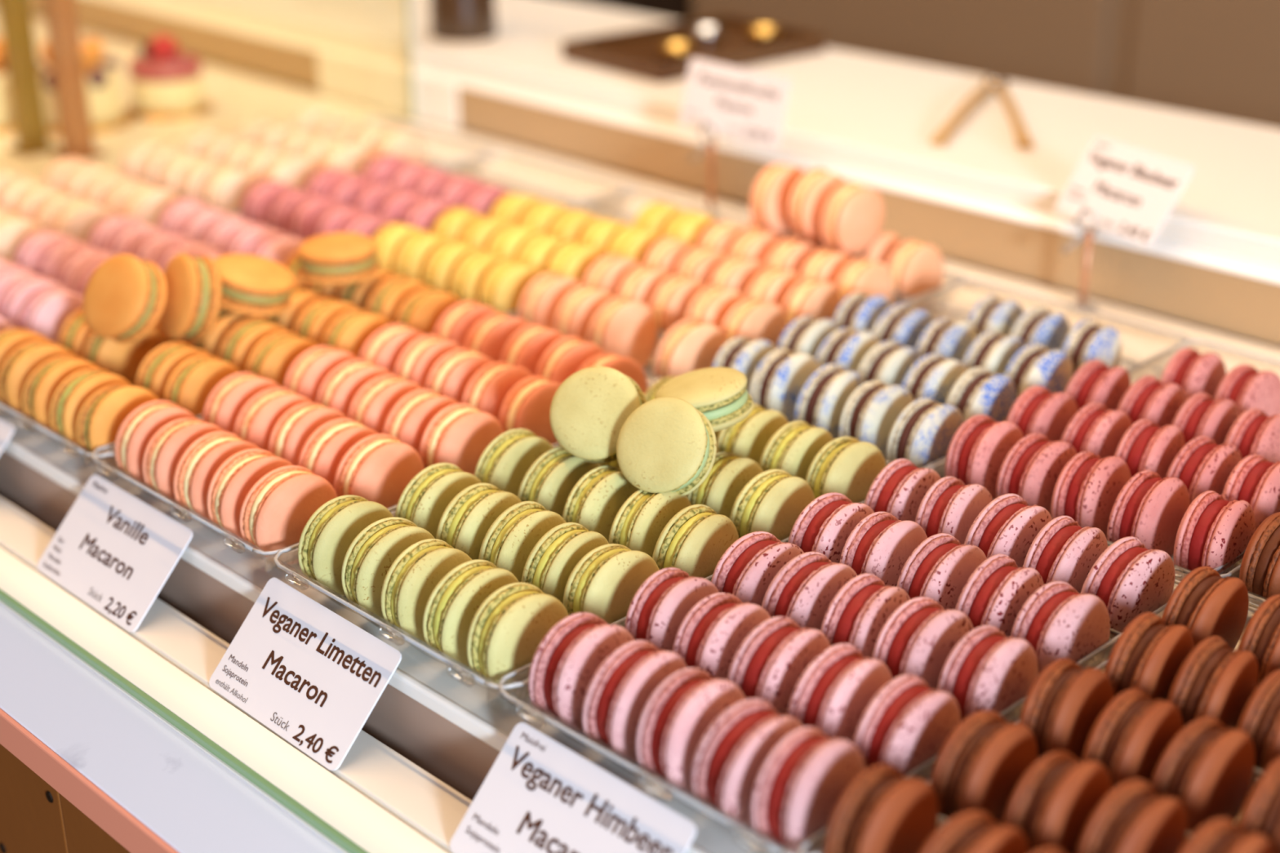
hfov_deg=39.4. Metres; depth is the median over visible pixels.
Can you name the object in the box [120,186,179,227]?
macaron
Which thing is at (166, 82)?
cake
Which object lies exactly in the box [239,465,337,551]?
macaron
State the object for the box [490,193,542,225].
macaron
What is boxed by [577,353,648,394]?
macaron
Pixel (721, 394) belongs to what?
macaron
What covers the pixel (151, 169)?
macaron
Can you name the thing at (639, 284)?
macaron
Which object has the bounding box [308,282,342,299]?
macaron
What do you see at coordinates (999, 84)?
tongs
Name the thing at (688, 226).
macaron
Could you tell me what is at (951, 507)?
macaron
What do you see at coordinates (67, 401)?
macaron
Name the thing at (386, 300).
macaron
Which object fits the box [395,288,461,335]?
macaron
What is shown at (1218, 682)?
macaron
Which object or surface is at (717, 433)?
macaron
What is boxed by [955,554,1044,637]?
macaron
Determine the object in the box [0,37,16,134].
tart
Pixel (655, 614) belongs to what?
macaron
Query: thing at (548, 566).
macaron
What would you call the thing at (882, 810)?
macaron
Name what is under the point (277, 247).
macaron
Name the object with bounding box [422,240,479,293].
macaron
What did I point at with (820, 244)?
macaron
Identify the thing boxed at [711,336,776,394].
macaron
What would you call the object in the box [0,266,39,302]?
macaron
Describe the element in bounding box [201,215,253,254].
macaron
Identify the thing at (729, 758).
macaron
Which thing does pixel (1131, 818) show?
macaron
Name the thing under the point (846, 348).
macaron
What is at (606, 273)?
macaron
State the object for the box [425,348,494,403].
macaron
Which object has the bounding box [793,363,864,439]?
macaron
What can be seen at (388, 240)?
macaron
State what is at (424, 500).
macaron
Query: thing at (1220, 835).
macaron
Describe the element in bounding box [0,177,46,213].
macaron
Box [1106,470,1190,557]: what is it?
macaron
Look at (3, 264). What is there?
macaron
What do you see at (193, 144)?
macaron
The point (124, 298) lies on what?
macaron
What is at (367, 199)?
macaron
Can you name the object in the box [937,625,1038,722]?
macaron
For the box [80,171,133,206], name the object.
macaron
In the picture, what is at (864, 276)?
macaron
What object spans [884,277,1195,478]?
tray
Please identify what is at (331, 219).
macaron
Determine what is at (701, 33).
bowl
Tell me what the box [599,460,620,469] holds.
macaron
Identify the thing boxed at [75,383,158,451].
macaron
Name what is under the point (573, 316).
macaron
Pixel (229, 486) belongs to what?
macaron
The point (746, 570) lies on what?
macaron
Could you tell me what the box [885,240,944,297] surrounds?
macaron
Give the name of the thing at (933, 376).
macaron
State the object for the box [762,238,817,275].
macaron
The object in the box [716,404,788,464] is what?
macaron
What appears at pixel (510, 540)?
macaron
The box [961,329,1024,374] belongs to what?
macaron
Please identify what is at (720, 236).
macaron
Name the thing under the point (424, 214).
macaron
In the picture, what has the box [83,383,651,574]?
tray
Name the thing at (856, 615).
macaron
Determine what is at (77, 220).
macaron
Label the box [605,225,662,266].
macaron
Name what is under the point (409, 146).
macaron
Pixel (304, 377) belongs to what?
macaron
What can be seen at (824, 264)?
macaron
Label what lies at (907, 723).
macaron
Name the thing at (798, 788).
macaron
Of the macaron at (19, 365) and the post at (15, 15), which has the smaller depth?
the macaron at (19, 365)
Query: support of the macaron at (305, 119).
on the tray at (484, 150)
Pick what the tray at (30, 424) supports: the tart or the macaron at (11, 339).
the macaron at (11, 339)
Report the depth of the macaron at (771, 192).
0.99 m
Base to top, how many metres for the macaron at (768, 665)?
0.038 m
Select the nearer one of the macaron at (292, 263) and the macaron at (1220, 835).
the macaron at (1220, 835)
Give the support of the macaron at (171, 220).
on the tray
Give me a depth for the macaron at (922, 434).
0.76 m
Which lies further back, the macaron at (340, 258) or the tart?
the tart
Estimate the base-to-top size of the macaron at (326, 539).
0.038 m
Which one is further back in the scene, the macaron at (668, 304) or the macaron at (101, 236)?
the macaron at (101, 236)
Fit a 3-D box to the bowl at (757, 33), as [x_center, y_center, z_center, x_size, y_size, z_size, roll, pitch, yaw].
[0.095,-0.302,1.377,0.027,0.010,0.027,-22,31,-40]
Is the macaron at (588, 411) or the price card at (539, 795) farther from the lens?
the macaron at (588, 411)
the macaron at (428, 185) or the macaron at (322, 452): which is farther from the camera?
the macaron at (428, 185)
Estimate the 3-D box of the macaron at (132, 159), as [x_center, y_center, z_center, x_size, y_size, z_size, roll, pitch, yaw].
[-0.324,-0.170,1.183,0.020,0.038,0.038,19,30,38]
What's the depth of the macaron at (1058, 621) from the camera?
0.60 m
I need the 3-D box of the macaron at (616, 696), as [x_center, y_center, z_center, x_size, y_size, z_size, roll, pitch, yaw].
[-0.001,0.088,0.577,0.020,0.038,0.038,20,31,39]
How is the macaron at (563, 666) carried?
on the tray at (541, 717)
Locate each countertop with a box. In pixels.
[29,0,1279,349]
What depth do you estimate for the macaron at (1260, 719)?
0.55 m
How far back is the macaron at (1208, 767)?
0.53 m
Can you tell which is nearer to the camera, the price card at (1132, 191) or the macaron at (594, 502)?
the macaron at (594, 502)
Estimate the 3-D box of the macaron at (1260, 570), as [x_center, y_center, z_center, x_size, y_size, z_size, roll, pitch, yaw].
[0.238,0.051,0.664,0.038,0.038,0.021,-21,32,-40]
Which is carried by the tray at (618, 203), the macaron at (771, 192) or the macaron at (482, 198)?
the macaron at (482, 198)
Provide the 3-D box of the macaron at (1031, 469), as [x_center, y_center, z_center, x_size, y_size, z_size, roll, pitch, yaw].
[0.163,0.023,0.731,0.038,0.038,0.020,-18,29,-35]
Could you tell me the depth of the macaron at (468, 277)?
0.95 m
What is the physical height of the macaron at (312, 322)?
0.038 m
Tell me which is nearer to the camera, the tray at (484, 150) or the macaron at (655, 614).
the macaron at (655, 614)
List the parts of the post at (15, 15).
foot plate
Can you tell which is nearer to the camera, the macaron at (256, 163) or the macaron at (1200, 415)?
the macaron at (1200, 415)
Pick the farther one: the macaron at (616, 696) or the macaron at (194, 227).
the macaron at (194, 227)
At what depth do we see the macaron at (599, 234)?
1.00 m
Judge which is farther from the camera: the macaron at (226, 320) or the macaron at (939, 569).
the macaron at (226, 320)
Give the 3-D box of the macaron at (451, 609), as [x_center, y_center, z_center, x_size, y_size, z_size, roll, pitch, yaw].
[-0.059,0.066,0.631,0.018,0.038,0.038,19,30,38]
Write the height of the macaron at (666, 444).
0.038 m
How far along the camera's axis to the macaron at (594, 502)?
0.69 m
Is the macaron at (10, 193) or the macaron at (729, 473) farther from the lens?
the macaron at (10, 193)
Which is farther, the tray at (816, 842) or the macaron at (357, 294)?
the macaron at (357, 294)
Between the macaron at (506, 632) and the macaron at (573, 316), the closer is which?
the macaron at (506, 632)
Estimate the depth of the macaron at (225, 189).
1.11 m
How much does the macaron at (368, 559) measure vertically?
0.038 m
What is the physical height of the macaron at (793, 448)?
0.038 m
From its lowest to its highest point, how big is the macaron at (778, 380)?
0.039 m
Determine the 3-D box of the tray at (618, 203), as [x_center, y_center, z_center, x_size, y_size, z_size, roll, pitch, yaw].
[-0.127,-0.131,1.117,0.230,0.020,0.138,-22,31,-40]
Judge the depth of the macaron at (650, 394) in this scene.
0.78 m
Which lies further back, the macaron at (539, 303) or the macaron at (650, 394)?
the macaron at (539, 303)
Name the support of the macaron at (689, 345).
on the tray at (651, 379)
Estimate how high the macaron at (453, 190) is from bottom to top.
0.038 m
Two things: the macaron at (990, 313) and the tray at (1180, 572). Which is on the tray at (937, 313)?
the macaron at (990, 313)
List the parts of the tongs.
arm, arm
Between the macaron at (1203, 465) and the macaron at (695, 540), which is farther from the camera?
the macaron at (1203, 465)
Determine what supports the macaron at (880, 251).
on the tray at (651, 379)
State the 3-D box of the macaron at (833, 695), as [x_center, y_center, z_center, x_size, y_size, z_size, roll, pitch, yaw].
[0.065,0.090,0.575,0.022,0.039,0.039,21,31,38]
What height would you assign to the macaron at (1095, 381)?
0.039 m
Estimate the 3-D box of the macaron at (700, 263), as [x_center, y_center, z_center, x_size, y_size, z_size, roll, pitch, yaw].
[0.035,-0.077,0.965,0.021,0.039,0.038,20,30,41]
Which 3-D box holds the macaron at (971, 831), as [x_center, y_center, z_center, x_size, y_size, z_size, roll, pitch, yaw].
[0.091,0.125,0.493,0.038,0.037,0.020,-17,29,-35]
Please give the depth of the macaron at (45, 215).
1.05 m
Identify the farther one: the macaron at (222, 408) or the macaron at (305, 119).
the macaron at (305, 119)
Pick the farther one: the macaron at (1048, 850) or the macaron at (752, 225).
the macaron at (752, 225)
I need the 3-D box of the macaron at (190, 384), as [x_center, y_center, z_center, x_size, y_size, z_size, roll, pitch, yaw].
[-0.198,-0.013,0.817,0.020,0.038,0.038,19,30,37]
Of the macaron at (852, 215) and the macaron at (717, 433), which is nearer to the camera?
the macaron at (717, 433)
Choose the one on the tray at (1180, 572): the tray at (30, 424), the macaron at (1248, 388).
the macaron at (1248, 388)
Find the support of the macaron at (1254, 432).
on the tray at (1180, 572)
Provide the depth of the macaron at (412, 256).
0.98 m
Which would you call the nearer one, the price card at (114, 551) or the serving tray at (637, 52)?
the price card at (114, 551)
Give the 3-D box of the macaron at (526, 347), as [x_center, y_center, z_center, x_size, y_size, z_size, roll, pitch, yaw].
[-0.049,-0.029,0.852,0.038,0.039,0.021,-22,30,-40]
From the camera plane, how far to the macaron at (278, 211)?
1.06 m
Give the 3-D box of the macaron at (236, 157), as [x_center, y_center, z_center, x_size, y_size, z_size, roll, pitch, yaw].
[-0.257,-0.168,1.179,0.021,0.038,0.038,21,31,41]
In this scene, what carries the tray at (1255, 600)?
on the display case
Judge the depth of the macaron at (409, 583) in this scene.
0.63 m
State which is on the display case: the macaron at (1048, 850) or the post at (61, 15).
the post at (61, 15)
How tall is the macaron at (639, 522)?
0.038 m
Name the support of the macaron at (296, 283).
on the tray at (30, 424)
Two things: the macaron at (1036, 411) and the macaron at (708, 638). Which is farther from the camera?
the macaron at (1036, 411)
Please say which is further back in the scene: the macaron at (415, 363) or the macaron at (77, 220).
the macaron at (77, 220)
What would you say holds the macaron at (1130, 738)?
on the tray at (816, 842)
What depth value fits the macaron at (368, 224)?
1.01 m
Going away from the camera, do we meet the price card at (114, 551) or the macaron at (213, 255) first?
the price card at (114, 551)
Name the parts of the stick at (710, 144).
clip arm, rod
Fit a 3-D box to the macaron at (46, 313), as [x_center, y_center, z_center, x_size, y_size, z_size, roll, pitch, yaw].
[-0.294,-0.051,0.906,0.019,0.038,0.039,20,31,39]
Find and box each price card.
[0,417,14,453]
[36,474,192,632]
[208,577,401,770]
[449,722,696,852]
[679,57,791,149]
[1053,135,1194,246]
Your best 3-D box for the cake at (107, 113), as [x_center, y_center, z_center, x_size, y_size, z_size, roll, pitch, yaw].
[-0.435,-0.266,1.381,0.079,0.064,0.079,-22,31,-40]
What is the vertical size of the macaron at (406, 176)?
0.039 m
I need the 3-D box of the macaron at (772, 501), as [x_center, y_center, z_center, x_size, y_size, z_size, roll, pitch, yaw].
[0.052,0.036,0.701,0.038,0.038,0.019,-21,31,-39]
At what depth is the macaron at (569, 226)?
1.02 m
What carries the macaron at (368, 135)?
on the tray at (484, 150)
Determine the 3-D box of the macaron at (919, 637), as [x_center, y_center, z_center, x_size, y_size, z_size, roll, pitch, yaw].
[0.096,0.078,0.603,0.038,0.038,0.021,-21,31,-39]
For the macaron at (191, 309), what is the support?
on the macaron at (226, 320)
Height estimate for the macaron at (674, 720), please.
0.038 m
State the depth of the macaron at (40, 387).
0.81 m
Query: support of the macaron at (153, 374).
on the tray at (30, 424)
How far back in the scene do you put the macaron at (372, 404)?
0.78 m
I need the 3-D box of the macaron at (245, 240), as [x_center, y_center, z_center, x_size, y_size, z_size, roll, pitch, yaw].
[-0.215,-0.094,1.005,0.021,0.039,0.039,22,32,39]
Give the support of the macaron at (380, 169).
on the tray at (618, 203)
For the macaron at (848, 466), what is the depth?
0.72 m
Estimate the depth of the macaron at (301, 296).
0.89 m
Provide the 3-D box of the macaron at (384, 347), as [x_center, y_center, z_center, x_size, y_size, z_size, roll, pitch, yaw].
[-0.116,-0.029,0.856,0.038,0.038,0.021,-21,32,-39]
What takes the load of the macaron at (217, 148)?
on the tray at (484, 150)
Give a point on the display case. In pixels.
(113, 739)
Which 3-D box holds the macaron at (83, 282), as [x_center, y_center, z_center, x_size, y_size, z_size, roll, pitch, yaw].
[-0.279,-0.070,0.950,0.021,0.039,0.038,21,31,39]
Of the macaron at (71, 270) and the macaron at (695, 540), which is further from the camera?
the macaron at (71, 270)
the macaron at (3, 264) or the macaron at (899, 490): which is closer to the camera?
the macaron at (899, 490)
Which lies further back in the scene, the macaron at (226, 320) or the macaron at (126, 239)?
the macaron at (126, 239)
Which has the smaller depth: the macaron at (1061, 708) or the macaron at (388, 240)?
the macaron at (1061, 708)
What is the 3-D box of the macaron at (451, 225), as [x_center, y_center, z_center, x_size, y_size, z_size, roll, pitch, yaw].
[-0.103,-0.107,1.035,0.039,0.039,0.021,-21,30,-40]
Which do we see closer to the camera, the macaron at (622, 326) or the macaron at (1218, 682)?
the macaron at (1218, 682)
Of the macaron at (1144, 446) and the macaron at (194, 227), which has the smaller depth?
the macaron at (1144, 446)
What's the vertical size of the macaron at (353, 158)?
0.039 m
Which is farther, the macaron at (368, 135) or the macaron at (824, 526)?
the macaron at (368, 135)
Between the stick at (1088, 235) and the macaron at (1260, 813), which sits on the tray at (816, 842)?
the macaron at (1260, 813)
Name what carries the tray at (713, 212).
on the display case
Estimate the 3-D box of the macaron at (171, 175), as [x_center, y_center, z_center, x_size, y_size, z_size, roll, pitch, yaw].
[-0.290,-0.156,1.150,0.020,0.038,0.038,20,31,39]
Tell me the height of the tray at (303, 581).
0.020 m
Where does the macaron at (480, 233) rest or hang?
on the tray at (713, 212)
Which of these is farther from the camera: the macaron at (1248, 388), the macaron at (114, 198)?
the macaron at (114, 198)
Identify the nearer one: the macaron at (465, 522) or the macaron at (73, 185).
the macaron at (465, 522)
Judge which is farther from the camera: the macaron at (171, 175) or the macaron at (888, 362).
the macaron at (171, 175)
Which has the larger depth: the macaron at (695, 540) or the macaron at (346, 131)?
the macaron at (346, 131)
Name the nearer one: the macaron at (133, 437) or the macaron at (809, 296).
the macaron at (133, 437)
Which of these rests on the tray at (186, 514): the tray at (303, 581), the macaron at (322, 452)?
the macaron at (322, 452)
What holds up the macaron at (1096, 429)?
on the tray at (1180, 572)
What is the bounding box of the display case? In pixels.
[0,17,1279,852]
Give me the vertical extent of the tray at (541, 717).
0.020 m
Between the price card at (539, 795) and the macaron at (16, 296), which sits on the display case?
the price card at (539, 795)
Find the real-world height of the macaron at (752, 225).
0.039 m
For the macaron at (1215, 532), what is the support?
on the tray at (1180, 572)
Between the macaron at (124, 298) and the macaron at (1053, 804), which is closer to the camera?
the macaron at (1053, 804)
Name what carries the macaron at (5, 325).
on the tray
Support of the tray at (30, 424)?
on the display case
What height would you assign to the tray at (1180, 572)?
0.020 m
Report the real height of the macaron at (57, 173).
0.038 m
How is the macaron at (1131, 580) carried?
on the tray at (541, 717)
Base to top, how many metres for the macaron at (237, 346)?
0.039 m
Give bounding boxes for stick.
[688,120,716,219]
[1060,207,1099,312]
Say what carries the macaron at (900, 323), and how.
on the tray at (937, 313)
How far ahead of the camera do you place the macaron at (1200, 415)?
0.76 m
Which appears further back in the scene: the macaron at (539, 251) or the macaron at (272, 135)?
the macaron at (272, 135)
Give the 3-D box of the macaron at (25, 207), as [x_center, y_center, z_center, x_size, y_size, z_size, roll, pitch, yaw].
[-0.360,-0.126,1.081,0.039,0.039,0.020,-22,32,-40]
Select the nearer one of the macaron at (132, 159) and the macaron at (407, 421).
the macaron at (407, 421)
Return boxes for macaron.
[0,169,30,190]
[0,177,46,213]
[0,208,17,217]
[0,215,44,263]
[0,258,22,270]
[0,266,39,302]
[0,275,67,328]
[0,315,13,332]
[0,328,49,400]
[0,339,75,414]
[12,185,64,222]
[13,231,73,274]
[17,288,83,344]
[22,355,99,430]
[32,194,85,231]
[35,239,94,282]
[42,157,94,191]
[48,368,130,444]
[51,200,114,244]
[55,248,115,293]
[58,308,92,359]
[60,165,111,197]
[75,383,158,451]
[76,257,108,296]
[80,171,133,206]
[82,253,166,343]
[83,328,164,386]
[88,215,146,251]
[101,179,152,215]
[106,222,165,255]
[114,400,195,482]
[119,139,168,180]
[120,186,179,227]
[133,232,191,263]
[135,342,211,400]
[139,146,189,187]
[142,417,225,500]
[152,320,164,344]
[155,240,217,273]
[157,198,210,234]
[158,154,205,198]
[158,253,221,342]
[164,306,221,345]
[164,355,240,417]
[173,431,259,519]
[177,208,231,244]
[178,160,227,201]
[179,128,226,156]
[190,306,260,358]
[194,251,223,260]
[200,135,247,164]
[200,166,258,213]
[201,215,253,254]
[202,372,280,433]
[206,448,292,538]
[213,253,294,316]
[217,317,288,372]
[222,142,265,169]
[223,223,281,254]
[233,387,311,451]
[234,117,279,143]
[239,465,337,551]
[240,147,288,182]
[240,179,293,225]
[244,331,318,387]
[251,233,304,266]
[255,124,300,149]
[260,280,302,318]
[262,155,317,191]
[264,187,314,233]
[264,285,328,332]
[268,402,347,466]
[276,129,322,156]
[284,250,309,286]
[284,346,357,403]
[287,195,340,240]
[289,106,331,131]
[292,297,359,346]
[297,136,345,169]
[297,231,379,285]
[297,418,377,487]
[297,494,393,595]
[304,168,351,197]
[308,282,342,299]
[311,113,353,137]
[311,204,363,237]
[315,359,392,417]
[317,142,373,175]
[320,309,391,359]
[326,173,373,206]
[330,119,370,142]
[333,433,424,507]
[336,268,395,310]
[339,212,394,239]
[341,516,435,619]
[347,374,422,433]
[350,181,400,213]
[351,123,392,155]
[358,324,425,374]
[361,154,409,184]
[364,275,427,324]
[372,128,426,164]
[373,222,422,274]
[375,190,426,223]
[380,538,471,643]
[382,388,458,454]
[388,161,434,191]
[393,334,462,388]
[394,231,450,283]
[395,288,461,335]
[395,462,481,538]
[400,198,454,232]
[410,168,456,199]
[419,403,503,474]
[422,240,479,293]
[422,559,519,667]
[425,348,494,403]
[431,207,482,241]
[433,301,497,348]
[435,175,484,208]
[435,483,521,559]
[449,249,507,303]
[458,182,512,216]
[459,216,513,249]
[462,361,533,421]
[463,313,530,362]
[466,582,568,682]
[474,428,553,496]
[478,501,566,582]
[480,259,541,314]
[487,224,542,260]
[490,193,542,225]
[498,376,561,444]
[500,324,565,376]
[516,233,568,274]
[517,272,582,329]
[517,446,599,517]
[519,200,569,234]
[520,522,608,604]
[528,612,634,733]
[535,336,604,383]
[546,241,604,284]
[547,208,599,242]
[549,366,646,463]
[552,285,615,342]
[562,465,639,542]
[563,543,659,624]
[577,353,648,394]
[578,217,629,255]
[582,253,641,297]
[582,640,687,762]
[586,297,657,368]
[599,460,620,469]
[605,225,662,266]
[608,488,691,557]
[615,265,673,306]
[616,396,716,497]
[624,567,719,652]
[632,202,683,235]
[635,667,746,796]
[642,236,693,275]
[644,376,675,401]
[648,275,708,334]
[652,504,738,577]
[653,319,726,377]
[654,367,753,431]
[662,210,716,247]
[672,592,770,679]
[674,246,729,285]
[684,284,746,329]
[686,452,763,518]
[691,697,803,829]
[697,222,747,253]
[708,256,765,296]
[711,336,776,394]
[711,531,804,607]
[714,430,720,440]
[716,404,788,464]
[720,298,787,349]
[726,228,782,264]
[727,616,830,715]
[729,469,814,541]
[744,268,801,307]
[747,217,781,236]
[749,348,820,422]
[750,163,804,232]
[751,726,865,852]
[759,420,833,480]
[761,551,857,631]
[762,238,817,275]
[776,315,839,359]
[779,228,815,244]
[780,277,842,325]
[786,643,893,743]
[787,168,846,239]
[788,492,874,563]
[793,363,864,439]
[799,248,853,284]
[805,436,886,502]
[813,239,848,255]
[814,327,880,372]
[819,181,884,254]
[820,573,910,658]
[823,764,937,852]
[833,292,892,332]
[834,258,893,303]
[839,380,914,458]
[839,511,927,586]
[848,232,902,264]
[853,674,960,776]
[856,340,922,386]
[864,458,941,521]
[871,303,933,348]
[871,596,973,690]
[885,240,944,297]
[886,397,964,468]
[896,533,986,609]
[901,353,967,404]
[915,317,978,362]
[915,475,993,544]
[920,810,1029,852]
[929,710,1037,826]
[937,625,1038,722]
[945,367,1016,422]
[945,414,1023,498]
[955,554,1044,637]
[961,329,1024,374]
[964,493,1052,568]
[967,295,1024,336]
[995,433,1077,515]
[1003,751,1112,852]
[1004,343,1073,399]
[1006,386,1078,441]
[1009,306,1071,351]
[1010,581,1110,674]
[1018,658,1114,761]
[1022,515,1107,593]
[1033,847,1064,852]
[1050,451,1131,538]
[1060,319,1121,375]
[1060,402,1132,458]
[1064,360,1131,410]
[1076,779,1187,852]
[1080,536,1174,632]
[1081,688,1182,789]
[1104,612,1194,701]
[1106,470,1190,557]
[1114,418,1185,478]
[1117,375,1184,427]
[1150,716,1254,836]
[1160,347,1226,402]
[1161,566,1248,650]
[1165,435,1242,504]
[1167,635,1258,729]
[1171,392,1239,445]
[1173,490,1255,573]
[1179,817,1273,852]
[1213,364,1279,416]
[1222,453,1279,529]
[1224,408,1279,462]
[1236,669,1279,773]
[1237,594,1279,687]
[1237,756,1279,852]
[1239,511,1279,598]
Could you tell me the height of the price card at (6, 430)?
0.035 m
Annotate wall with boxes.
[692,0,1279,128]
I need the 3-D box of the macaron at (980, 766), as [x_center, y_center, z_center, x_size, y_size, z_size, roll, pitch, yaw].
[0.104,0.105,0.539,0.039,0.038,0.020,-21,31,-40]
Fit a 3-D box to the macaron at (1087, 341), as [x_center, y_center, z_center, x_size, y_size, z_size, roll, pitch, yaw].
[0.215,-0.032,0.856,0.021,0.038,0.038,19,30,37]
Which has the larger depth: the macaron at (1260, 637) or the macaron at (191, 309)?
the macaron at (191, 309)
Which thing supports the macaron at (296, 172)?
on the tray at (484, 150)
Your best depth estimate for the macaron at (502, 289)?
0.93 m
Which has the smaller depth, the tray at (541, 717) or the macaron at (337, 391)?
the tray at (541, 717)
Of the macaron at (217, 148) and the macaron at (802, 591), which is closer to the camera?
the macaron at (802, 591)
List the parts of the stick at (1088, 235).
clip arm, rod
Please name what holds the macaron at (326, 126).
on the tray at (484, 150)
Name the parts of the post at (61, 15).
foot plate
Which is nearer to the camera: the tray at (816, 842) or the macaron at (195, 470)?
the tray at (816, 842)
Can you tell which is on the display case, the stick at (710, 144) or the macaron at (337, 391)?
the stick at (710, 144)
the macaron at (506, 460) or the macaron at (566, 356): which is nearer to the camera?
the macaron at (506, 460)
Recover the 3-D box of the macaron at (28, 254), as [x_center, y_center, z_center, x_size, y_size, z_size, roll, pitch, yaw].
[-0.329,-0.089,0.996,0.022,0.038,0.039,20,31,39]
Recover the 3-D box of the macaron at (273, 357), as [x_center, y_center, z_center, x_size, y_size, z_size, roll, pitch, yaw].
[-0.168,-0.025,0.846,0.039,0.039,0.021,-21,30,-40]
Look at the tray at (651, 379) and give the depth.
0.96 m
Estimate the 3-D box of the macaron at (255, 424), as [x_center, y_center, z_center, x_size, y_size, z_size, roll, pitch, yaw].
[-0.158,0.003,0.779,0.038,0.038,0.021,-20,30,-39]
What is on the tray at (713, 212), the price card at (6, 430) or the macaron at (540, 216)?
the macaron at (540, 216)
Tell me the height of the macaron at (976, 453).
0.038 m
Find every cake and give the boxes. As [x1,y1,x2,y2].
[38,37,133,135]
[125,34,213,119]
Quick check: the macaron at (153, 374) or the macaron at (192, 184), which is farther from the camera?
the macaron at (192, 184)
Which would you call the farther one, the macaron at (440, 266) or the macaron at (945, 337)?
the macaron at (440, 266)
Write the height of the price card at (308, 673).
0.035 m
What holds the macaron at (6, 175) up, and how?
on the tray
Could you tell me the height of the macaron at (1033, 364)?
0.038 m
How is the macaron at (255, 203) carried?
on the tray at (618, 203)
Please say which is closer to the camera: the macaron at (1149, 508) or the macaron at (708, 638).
the macaron at (708, 638)
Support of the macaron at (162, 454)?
on the tray at (186, 514)
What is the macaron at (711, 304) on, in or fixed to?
on the tray at (651, 379)
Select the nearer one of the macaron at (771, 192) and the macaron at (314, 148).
the macaron at (771, 192)
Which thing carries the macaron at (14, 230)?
on the tray
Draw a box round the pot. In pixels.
[430,0,497,41]
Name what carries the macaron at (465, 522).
on the tray at (303, 581)
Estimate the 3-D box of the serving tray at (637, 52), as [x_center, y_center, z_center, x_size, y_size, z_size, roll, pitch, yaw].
[0.042,-0.289,1.359,0.170,0.014,0.112,-19,30,-37]
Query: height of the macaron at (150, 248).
0.039 m
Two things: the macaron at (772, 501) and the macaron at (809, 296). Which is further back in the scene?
the macaron at (809, 296)
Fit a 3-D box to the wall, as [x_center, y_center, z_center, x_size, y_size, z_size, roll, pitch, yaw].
[0.975,-0.620,1.032,0.060,2.820,2.545,-22,31,-40]
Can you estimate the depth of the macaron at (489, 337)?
0.85 m
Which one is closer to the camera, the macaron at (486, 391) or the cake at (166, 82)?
the macaron at (486, 391)
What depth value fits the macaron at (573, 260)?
0.96 m
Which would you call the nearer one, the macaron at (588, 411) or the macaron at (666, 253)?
the macaron at (588, 411)
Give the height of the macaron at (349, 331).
0.038 m
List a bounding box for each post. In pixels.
[0,0,60,156]
[43,0,106,159]
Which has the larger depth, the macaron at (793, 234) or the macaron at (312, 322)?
the macaron at (793, 234)
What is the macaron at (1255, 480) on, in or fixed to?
on the tray at (1180, 572)
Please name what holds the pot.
on the countertop at (987, 202)
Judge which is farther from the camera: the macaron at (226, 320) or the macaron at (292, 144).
the macaron at (292, 144)
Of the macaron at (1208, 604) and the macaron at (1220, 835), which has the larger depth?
the macaron at (1208, 604)
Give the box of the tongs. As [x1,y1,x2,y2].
[929,76,1033,147]
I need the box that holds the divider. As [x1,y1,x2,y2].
[404,0,417,119]
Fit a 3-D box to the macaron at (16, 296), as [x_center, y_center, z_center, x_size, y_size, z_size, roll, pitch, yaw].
[-0.310,-0.058,0.921,0.020,0.038,0.038,21,31,40]
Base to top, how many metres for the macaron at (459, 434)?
0.038 m
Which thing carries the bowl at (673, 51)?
on the serving tray at (637, 52)
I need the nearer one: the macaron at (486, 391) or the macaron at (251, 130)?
the macaron at (486, 391)
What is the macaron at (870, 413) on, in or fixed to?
on the tray at (937, 313)
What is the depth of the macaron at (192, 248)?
0.97 m
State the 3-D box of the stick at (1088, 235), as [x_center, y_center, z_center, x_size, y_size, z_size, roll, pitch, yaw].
[0.243,-0.093,0.979,0.016,0.059,0.021,-22,31,-40]
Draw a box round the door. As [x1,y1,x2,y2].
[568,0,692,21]
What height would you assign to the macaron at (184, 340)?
0.038 m
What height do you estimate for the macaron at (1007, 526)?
0.038 m
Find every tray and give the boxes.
[0,400,119,469]
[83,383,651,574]
[116,118,502,215]
[231,151,644,217]
[264,444,559,707]
[486,500,1180,852]
[503,270,973,385]
[561,13,826,82]
[562,186,751,226]
[791,602,1263,852]
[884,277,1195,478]
[924,338,1279,582]
[1217,552,1267,610]
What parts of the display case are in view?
panel, copper trim, panel, marble sill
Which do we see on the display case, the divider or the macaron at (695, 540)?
the divider
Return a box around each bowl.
[659,41,695,60]
[688,25,724,43]
[746,25,781,43]
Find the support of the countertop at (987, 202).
on the floor
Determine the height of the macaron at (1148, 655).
0.038 m
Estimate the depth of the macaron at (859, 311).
0.88 m
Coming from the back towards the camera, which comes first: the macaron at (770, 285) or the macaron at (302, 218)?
the macaron at (302, 218)
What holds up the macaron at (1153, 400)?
on the tray at (1180, 572)
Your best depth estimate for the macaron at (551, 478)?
0.71 m
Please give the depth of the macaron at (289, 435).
0.75 m
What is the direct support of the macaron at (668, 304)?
on the tray at (651, 379)
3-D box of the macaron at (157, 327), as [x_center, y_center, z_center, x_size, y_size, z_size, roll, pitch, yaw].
[-0.237,-0.053,0.910,0.021,0.038,0.038,21,31,40]

